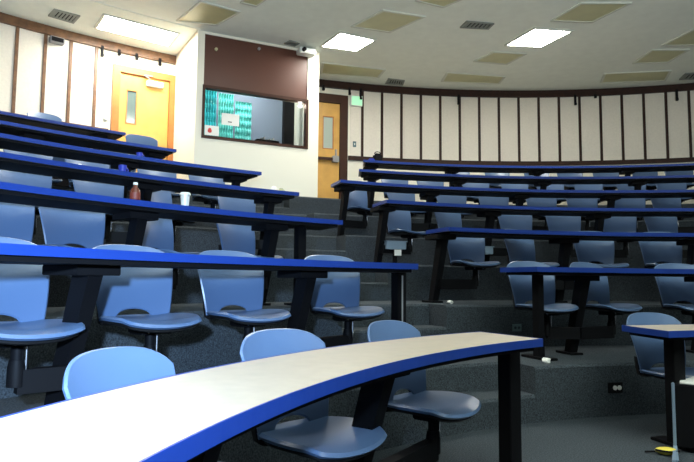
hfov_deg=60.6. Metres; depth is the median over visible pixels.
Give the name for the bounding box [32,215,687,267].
floor
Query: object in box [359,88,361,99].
hook
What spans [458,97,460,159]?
trim
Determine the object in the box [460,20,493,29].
ceiling vent
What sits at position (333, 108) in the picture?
door
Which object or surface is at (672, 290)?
swivel chair
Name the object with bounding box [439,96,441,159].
trim
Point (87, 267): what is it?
curved desk
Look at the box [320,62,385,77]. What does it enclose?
ceiling panel
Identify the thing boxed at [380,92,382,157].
trim
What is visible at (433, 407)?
swivel chair
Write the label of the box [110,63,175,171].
door
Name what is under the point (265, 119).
window
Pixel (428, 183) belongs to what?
swivel chair
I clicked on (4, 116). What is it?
curved desk
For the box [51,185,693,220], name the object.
floor
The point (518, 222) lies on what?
swivel chair
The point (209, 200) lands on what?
swivel chair
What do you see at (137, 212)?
curved desk
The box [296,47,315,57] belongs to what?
projector
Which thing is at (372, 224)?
floor
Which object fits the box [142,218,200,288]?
swivel chair
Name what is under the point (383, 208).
curved desk
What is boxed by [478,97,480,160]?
trim
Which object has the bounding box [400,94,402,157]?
trim
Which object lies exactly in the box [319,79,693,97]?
trim
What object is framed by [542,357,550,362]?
paper ball
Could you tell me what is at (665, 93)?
trim
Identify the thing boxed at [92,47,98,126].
trim
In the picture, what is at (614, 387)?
wall outlet
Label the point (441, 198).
swivel chair
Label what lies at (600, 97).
trim
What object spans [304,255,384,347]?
swivel chair
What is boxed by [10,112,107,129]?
trim
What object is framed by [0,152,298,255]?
curved desk
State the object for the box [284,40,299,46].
ceiling vent
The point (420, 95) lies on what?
trim
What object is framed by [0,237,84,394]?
swivel chair
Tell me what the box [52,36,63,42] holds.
grille
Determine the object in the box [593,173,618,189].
swivel chair
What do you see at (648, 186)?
swivel chair
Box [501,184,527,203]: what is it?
swivel chair
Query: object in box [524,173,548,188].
swivel chair
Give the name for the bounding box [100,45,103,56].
hook
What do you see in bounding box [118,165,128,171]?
mug
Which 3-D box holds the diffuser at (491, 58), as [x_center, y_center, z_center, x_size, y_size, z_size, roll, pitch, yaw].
[2.805,-3.195,10.918,0.713,0.022,0.516,1,-5,-11]
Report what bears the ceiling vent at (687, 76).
in the ceiling
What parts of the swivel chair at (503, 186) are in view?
backrest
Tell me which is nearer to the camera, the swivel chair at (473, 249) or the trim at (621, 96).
the swivel chair at (473, 249)
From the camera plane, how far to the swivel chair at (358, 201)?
8.34 m
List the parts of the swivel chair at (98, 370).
backrest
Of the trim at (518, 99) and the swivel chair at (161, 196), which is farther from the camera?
the trim at (518, 99)
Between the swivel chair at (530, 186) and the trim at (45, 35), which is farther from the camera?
the swivel chair at (530, 186)
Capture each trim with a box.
[0,12,175,64]
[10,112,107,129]
[11,27,19,112]
[40,34,47,112]
[66,41,72,121]
[86,0,199,30]
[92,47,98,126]
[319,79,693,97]
[348,156,693,165]
[361,91,363,155]
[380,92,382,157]
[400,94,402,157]
[420,95,421,158]
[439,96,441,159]
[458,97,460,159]
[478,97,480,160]
[497,97,500,160]
[517,98,520,160]
[537,97,540,160]
[557,97,560,160]
[578,97,581,160]
[599,96,602,159]
[620,95,624,159]
[642,94,646,158]
[664,92,668,157]
[687,91,692,156]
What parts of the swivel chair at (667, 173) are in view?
backrest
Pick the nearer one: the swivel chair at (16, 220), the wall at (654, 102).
the swivel chair at (16, 220)
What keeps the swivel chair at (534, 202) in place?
attached to the curved desk at (344, 186)
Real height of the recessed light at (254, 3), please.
0.032 m
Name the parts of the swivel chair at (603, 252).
swing arm, backrest, seat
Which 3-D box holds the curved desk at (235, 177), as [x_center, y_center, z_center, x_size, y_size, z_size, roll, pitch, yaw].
[-2.796,-0.476,6.107,0.794,0.742,4.326,-4,-7,44]
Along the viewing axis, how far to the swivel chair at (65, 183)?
7.36 m
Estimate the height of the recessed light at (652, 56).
0.032 m
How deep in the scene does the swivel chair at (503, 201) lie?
9.09 m
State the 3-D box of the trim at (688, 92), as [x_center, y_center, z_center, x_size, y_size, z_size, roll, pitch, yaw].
[7.055,-2.183,12.227,0.048,1.450,0.050,-1,-5,17]
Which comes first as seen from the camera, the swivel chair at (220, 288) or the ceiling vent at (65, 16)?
the swivel chair at (220, 288)
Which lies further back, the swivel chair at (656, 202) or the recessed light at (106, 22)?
the recessed light at (106, 22)
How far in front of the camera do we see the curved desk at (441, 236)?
6.12 m
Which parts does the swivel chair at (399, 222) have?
swing arm, backrest, seat, seat, swivel post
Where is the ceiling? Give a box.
[0,0,693,89]
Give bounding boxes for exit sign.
[350,95,361,106]
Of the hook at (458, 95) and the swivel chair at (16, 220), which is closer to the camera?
the swivel chair at (16, 220)
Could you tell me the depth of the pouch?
3.54 m
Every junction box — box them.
[384,240,407,262]
[485,246,493,254]
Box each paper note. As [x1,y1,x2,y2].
[205,125,218,135]
[221,113,238,126]
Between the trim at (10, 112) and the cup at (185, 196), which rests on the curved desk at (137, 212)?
the cup at (185, 196)
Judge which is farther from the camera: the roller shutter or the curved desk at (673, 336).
the roller shutter
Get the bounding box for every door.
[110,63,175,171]
[317,93,347,198]
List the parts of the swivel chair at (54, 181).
backrest, seat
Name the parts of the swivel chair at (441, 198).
swing arm, backrest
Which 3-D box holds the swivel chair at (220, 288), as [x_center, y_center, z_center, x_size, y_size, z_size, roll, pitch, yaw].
[-0.600,0.449,3.698,0.525,0.672,0.590,-4,-7,44]
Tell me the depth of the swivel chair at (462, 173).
11.53 m
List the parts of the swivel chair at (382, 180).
backrest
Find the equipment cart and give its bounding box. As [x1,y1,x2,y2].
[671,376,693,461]
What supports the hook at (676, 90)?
hanging from the wall at (654, 102)
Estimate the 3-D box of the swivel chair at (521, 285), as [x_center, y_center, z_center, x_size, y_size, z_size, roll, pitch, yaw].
[1.705,0.590,5.152,0.514,0.672,0.520,2,-5,-17]
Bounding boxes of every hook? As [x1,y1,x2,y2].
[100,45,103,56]
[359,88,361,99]
[457,94,459,104]
[675,89,678,100]
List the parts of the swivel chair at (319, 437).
backrest, seat, seat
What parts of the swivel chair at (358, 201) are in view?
swing arm, backrest, seat, seat, swivel post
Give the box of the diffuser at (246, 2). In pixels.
[244,0,262,4]
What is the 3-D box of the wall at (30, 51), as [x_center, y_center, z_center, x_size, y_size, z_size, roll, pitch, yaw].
[-6.623,-1.044,7.113,1.170,5.184,9.799,-3,-6,35]
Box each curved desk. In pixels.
[0,111,125,149]
[0,120,176,158]
[0,133,261,221]
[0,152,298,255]
[0,182,342,309]
[0,243,417,404]
[0,331,542,461]
[331,180,693,237]
[359,169,693,219]
[363,160,693,198]
[370,200,693,263]
[422,227,693,303]
[500,267,693,360]
[622,324,693,452]
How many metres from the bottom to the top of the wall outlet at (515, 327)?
0.070 m
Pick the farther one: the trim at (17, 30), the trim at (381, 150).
the trim at (381, 150)
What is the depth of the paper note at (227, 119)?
10.00 m
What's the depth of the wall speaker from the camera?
9.73 m
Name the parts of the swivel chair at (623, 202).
backrest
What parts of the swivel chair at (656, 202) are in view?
backrest, swing arm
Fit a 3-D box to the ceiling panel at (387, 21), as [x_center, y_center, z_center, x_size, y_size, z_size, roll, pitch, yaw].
[0.645,-3.331,9.441,0.668,0.032,1.037,4,-6,-39]
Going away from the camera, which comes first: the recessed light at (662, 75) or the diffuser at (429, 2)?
the diffuser at (429, 2)
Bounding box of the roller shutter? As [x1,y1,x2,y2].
[204,34,307,98]
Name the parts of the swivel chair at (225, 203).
backrest, swing arm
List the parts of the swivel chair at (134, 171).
backrest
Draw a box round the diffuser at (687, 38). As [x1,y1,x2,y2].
[666,31,693,44]
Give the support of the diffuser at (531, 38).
attached to the recessed light at (536, 37)
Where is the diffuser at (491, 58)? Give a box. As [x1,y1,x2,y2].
[478,53,521,63]
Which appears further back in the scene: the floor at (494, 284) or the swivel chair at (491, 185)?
the swivel chair at (491, 185)
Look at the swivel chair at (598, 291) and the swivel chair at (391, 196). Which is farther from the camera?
the swivel chair at (391, 196)
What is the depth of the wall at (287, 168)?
10.22 m
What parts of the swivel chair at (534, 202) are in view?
seat, swing arm, backrest, swivel post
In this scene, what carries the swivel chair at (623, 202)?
attached to the curved desk at (344, 186)
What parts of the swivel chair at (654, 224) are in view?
backrest, swing arm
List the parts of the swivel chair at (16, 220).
backrest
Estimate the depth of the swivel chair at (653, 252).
6.73 m
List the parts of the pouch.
trim cord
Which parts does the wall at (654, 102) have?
wall panel, wall panel, wall panel, wall panel, wall panel, wall panel, wall panel, wall panel, wall panel, wall panel, wall panel, wall panel, wall panel, wall panel, wall panel, wall panel, wall panel, wall panel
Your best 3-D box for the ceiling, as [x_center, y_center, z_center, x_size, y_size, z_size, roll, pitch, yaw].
[3.338,-4.103,0.461,25.332,0.100,25.336,1,-5,0]
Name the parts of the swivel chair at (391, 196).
backrest, swing arm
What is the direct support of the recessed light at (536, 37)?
in the ceiling
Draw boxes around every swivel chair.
[0,170,51,234]
[0,202,56,245]
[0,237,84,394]
[3,149,62,184]
[27,111,61,121]
[38,206,104,248]
[52,147,84,186]
[62,346,220,461]
[64,158,108,188]
[72,179,126,242]
[92,244,201,351]
[103,150,137,193]
[125,134,157,146]
[137,169,179,197]
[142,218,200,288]
[151,190,195,242]
[188,175,224,208]
[197,250,290,341]
[216,223,283,288]
[217,196,262,248]
[239,328,386,461]
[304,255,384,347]
[342,190,374,228]
[367,320,480,461]
[371,179,407,207]
[380,210,427,253]
[386,192,428,230]
[417,181,443,202]
[429,195,471,229]
[434,212,488,255]
[437,237,499,288]
[454,172,469,186]
[463,183,488,214]
[478,196,508,228]
[485,173,509,188]
[489,215,531,255]
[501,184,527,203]
[504,229,563,289]
[507,261,579,338]
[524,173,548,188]
[526,198,556,230]
[537,184,565,203]
[545,216,580,256]
[557,173,582,189]
[564,231,628,289]
[566,198,597,230]
[570,262,641,338]
[574,184,602,203]
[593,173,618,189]
[603,217,636,257]
[615,198,645,231]
[616,184,650,200]
[626,312,693,379]
[632,172,657,200]
[638,232,693,268]
[644,217,686,257]
[650,198,693,232]
[654,263,693,323]
[656,183,691,202]
[664,171,693,199]
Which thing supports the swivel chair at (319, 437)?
attached to the curved desk at (187, 416)
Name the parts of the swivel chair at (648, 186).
backrest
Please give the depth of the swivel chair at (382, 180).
10.05 m
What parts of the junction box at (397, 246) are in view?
stem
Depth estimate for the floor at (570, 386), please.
4.44 m
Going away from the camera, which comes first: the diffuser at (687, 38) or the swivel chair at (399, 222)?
the swivel chair at (399, 222)
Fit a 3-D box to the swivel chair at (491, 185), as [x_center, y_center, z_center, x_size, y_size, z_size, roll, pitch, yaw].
[3.121,-0.902,11.360,0.906,0.672,0.521,1,-5,-2]
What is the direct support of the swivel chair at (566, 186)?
attached to the curved desk at (627, 170)
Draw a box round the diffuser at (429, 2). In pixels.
[420,0,456,5]
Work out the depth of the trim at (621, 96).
12.53 m
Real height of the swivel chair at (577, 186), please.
0.672 m
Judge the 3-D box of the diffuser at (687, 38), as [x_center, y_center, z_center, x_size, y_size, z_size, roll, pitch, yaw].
[5.886,-3.251,9.901,0.815,0.022,0.724,1,-5,0]
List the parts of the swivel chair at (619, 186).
backrest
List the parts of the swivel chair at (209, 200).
seat, seat, backrest, swivel post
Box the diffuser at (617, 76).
[603,72,667,81]
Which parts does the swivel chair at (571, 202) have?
backrest, swivel post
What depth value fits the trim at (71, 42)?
9.91 m
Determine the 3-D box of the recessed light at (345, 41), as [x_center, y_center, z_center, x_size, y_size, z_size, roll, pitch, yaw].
[0.014,-3.265,10.313,0.706,0.032,0.764,3,-5,-29]
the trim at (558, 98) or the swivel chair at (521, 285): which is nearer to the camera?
the swivel chair at (521, 285)
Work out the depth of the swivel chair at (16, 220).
3.89 m
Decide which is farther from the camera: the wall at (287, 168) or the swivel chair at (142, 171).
the wall at (287, 168)
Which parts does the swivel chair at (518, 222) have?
swing arm, backrest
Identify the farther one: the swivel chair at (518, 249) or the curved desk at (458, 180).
the curved desk at (458, 180)
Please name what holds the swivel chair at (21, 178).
attached to the curved desk at (147, 184)
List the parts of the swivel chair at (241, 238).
backrest, swing arm, seat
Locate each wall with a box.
[0,23,163,151]
[163,63,693,204]
[173,30,197,179]
[194,30,318,196]
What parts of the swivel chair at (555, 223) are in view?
backrest, swing arm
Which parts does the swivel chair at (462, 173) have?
backrest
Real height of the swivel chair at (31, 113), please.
0.642 m
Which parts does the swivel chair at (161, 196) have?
backrest, swivel post, seat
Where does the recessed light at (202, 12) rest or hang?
in the ceiling
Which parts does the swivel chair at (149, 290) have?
backrest, seat, swivel post, seat, lever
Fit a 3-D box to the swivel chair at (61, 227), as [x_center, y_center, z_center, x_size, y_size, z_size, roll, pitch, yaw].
[-1.798,0.070,4.113,0.521,0.672,0.545,-3,-6,38]
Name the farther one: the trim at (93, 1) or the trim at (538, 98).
the trim at (538, 98)
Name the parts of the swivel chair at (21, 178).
backrest, swivel post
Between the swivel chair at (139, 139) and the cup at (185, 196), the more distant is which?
the swivel chair at (139, 139)
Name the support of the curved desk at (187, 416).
on the floor at (626, 438)
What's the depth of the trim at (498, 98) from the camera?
12.77 m
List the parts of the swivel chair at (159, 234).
backrest, swivel post, seat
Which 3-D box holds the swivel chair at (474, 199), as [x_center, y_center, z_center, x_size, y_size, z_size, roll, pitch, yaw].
[2.159,-0.612,10.101,0.664,0.672,0.520,1,-5,-6]
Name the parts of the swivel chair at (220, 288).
backrest, seat, swivel post, seat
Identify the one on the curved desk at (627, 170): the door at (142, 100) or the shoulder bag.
the shoulder bag
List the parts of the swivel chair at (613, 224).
backrest, swing arm, swivel post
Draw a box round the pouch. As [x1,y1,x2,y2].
[645,447,679,454]
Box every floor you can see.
[0,300,691,398]
[0,346,693,461]
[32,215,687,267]
[47,265,659,306]
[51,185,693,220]
[122,203,693,239]
[372,414,693,461]
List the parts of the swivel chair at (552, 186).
backrest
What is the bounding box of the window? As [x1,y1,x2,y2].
[201,84,308,148]
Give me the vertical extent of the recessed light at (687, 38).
0.032 m
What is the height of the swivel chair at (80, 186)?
0.672 m
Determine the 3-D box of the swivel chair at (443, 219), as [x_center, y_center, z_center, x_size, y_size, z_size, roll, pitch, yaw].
[1.427,-0.022,7.542,0.560,0.672,0.571,4,-6,-36]
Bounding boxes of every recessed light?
[94,13,179,46]
[176,0,240,25]
[240,0,265,6]
[320,31,376,51]
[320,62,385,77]
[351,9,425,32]
[415,0,461,7]
[441,72,505,83]
[473,51,526,64]
[504,27,573,47]
[550,2,631,22]
[600,70,671,82]
[632,49,689,63]
[661,28,693,45]
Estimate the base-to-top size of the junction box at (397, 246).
0.290 m
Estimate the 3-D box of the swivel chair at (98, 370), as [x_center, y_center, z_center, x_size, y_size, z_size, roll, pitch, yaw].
[-0.505,0.691,1.726,0.536,0.672,0.510,-1,-5,18]
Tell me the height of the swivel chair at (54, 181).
0.672 m
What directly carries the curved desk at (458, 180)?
on the floor at (372, 224)
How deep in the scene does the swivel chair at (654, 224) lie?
7.88 m
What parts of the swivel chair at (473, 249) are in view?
swing arm, backrest, seat, swivel post, seat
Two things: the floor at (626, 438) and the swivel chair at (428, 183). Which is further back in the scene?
the swivel chair at (428, 183)
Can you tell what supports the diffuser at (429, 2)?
attached to the recessed light at (437, 3)
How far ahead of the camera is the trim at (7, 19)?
10.08 m
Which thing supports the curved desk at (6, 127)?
on the floor at (372, 224)
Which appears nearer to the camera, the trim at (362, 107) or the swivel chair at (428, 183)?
the swivel chair at (428, 183)
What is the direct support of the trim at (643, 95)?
attached to the wall at (654, 102)
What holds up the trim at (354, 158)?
attached to the wall at (654, 102)
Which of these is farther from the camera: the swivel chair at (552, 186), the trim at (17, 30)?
the swivel chair at (552, 186)
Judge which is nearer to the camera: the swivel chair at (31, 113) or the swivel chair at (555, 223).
the swivel chair at (555, 223)
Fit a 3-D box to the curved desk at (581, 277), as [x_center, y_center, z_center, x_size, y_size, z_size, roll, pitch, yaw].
[2.763,0.701,5.105,2.935,0.742,0.725,1,-5,-6]
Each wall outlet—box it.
[512,324,521,330]
[608,382,622,392]
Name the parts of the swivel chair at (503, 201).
backrest, swivel post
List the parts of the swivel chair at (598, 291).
backrest, swing arm, swivel post, seat, seat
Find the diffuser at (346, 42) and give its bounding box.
[324,34,372,50]
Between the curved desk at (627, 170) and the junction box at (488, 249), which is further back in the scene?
the curved desk at (627, 170)
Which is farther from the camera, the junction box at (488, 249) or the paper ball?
the junction box at (488, 249)
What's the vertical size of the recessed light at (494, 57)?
0.032 m
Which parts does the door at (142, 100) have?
vision glass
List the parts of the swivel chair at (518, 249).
backrest, seat, swing arm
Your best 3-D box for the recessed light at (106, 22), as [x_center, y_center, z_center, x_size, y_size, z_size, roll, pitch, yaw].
[-3.470,-3.331,9.889,1.294,0.032,0.653,4,-6,-36]
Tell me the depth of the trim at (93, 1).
9.29 m
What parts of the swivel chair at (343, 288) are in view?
backrest, swing arm, seat, swivel post, seat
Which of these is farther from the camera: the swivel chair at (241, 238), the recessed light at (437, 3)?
the recessed light at (437, 3)
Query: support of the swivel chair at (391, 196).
attached to the curved desk at (344, 186)
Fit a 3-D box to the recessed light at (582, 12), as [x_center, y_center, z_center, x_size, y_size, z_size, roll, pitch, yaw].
[3.695,-3.335,9.067,0.990,0.032,0.680,1,-5,0]
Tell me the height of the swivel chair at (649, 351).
0.672 m
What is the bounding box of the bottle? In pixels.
[130,182,140,199]
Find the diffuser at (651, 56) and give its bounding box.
[636,51,684,62]
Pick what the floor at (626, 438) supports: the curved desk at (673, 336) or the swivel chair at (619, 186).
the curved desk at (673, 336)
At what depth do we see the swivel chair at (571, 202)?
9.13 m
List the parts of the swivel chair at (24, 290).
swivel post, backrest, lever, seat, swing arm, seat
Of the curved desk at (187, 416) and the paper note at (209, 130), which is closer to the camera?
the curved desk at (187, 416)
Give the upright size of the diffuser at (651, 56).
0.022 m
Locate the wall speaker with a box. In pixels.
[49,35,64,45]
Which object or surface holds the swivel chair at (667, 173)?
attached to the curved desk at (627, 170)
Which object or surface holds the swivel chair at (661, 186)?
attached to the curved desk at (458, 180)
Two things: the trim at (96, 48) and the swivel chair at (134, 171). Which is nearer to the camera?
the swivel chair at (134, 171)
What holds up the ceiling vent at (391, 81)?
in the ceiling
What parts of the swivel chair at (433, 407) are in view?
backrest, swing arm, swivel post, seat, seat, lever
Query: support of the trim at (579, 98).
attached to the wall at (654, 102)
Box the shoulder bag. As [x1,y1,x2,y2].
[368,151,381,160]
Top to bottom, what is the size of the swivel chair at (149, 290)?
0.672 m
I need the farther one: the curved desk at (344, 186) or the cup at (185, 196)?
the curved desk at (344, 186)
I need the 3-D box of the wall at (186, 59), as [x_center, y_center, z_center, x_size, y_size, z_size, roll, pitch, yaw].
[-2.805,-1.919,10.388,0.120,2.753,1.459,3,-5,-31]
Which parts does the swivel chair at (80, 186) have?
backrest, swivel post, swing arm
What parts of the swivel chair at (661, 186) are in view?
backrest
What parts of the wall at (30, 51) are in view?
wall panel, wall panel, wall panel, wall panel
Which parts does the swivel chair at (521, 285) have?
backrest, seat, seat, swivel post, swing arm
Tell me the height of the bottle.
0.142 m
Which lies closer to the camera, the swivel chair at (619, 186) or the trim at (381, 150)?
the swivel chair at (619, 186)
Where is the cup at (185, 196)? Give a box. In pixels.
[180,192,190,205]
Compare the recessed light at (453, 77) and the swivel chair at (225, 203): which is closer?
the swivel chair at (225, 203)
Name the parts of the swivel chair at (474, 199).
seat, backrest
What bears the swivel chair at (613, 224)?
attached to the curved desk at (383, 208)
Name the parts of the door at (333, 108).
vision glass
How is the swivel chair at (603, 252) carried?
attached to the curved desk at (441, 236)
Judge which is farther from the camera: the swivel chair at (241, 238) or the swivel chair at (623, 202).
the swivel chair at (623, 202)
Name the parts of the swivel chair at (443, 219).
backrest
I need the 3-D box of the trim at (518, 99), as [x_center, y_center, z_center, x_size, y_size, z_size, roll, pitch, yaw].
[3.701,-2.167,12.793,0.050,1.450,0.052,1,-5,0]
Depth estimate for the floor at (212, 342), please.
4.82 m
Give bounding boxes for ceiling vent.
[48,9,79,23]
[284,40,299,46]
[385,78,404,85]
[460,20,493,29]
[679,73,693,79]
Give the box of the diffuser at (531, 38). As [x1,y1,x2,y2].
[509,30,567,46]
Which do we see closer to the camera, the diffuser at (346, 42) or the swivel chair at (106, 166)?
the swivel chair at (106, 166)
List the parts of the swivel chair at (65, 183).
swing arm, backrest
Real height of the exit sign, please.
0.220 m

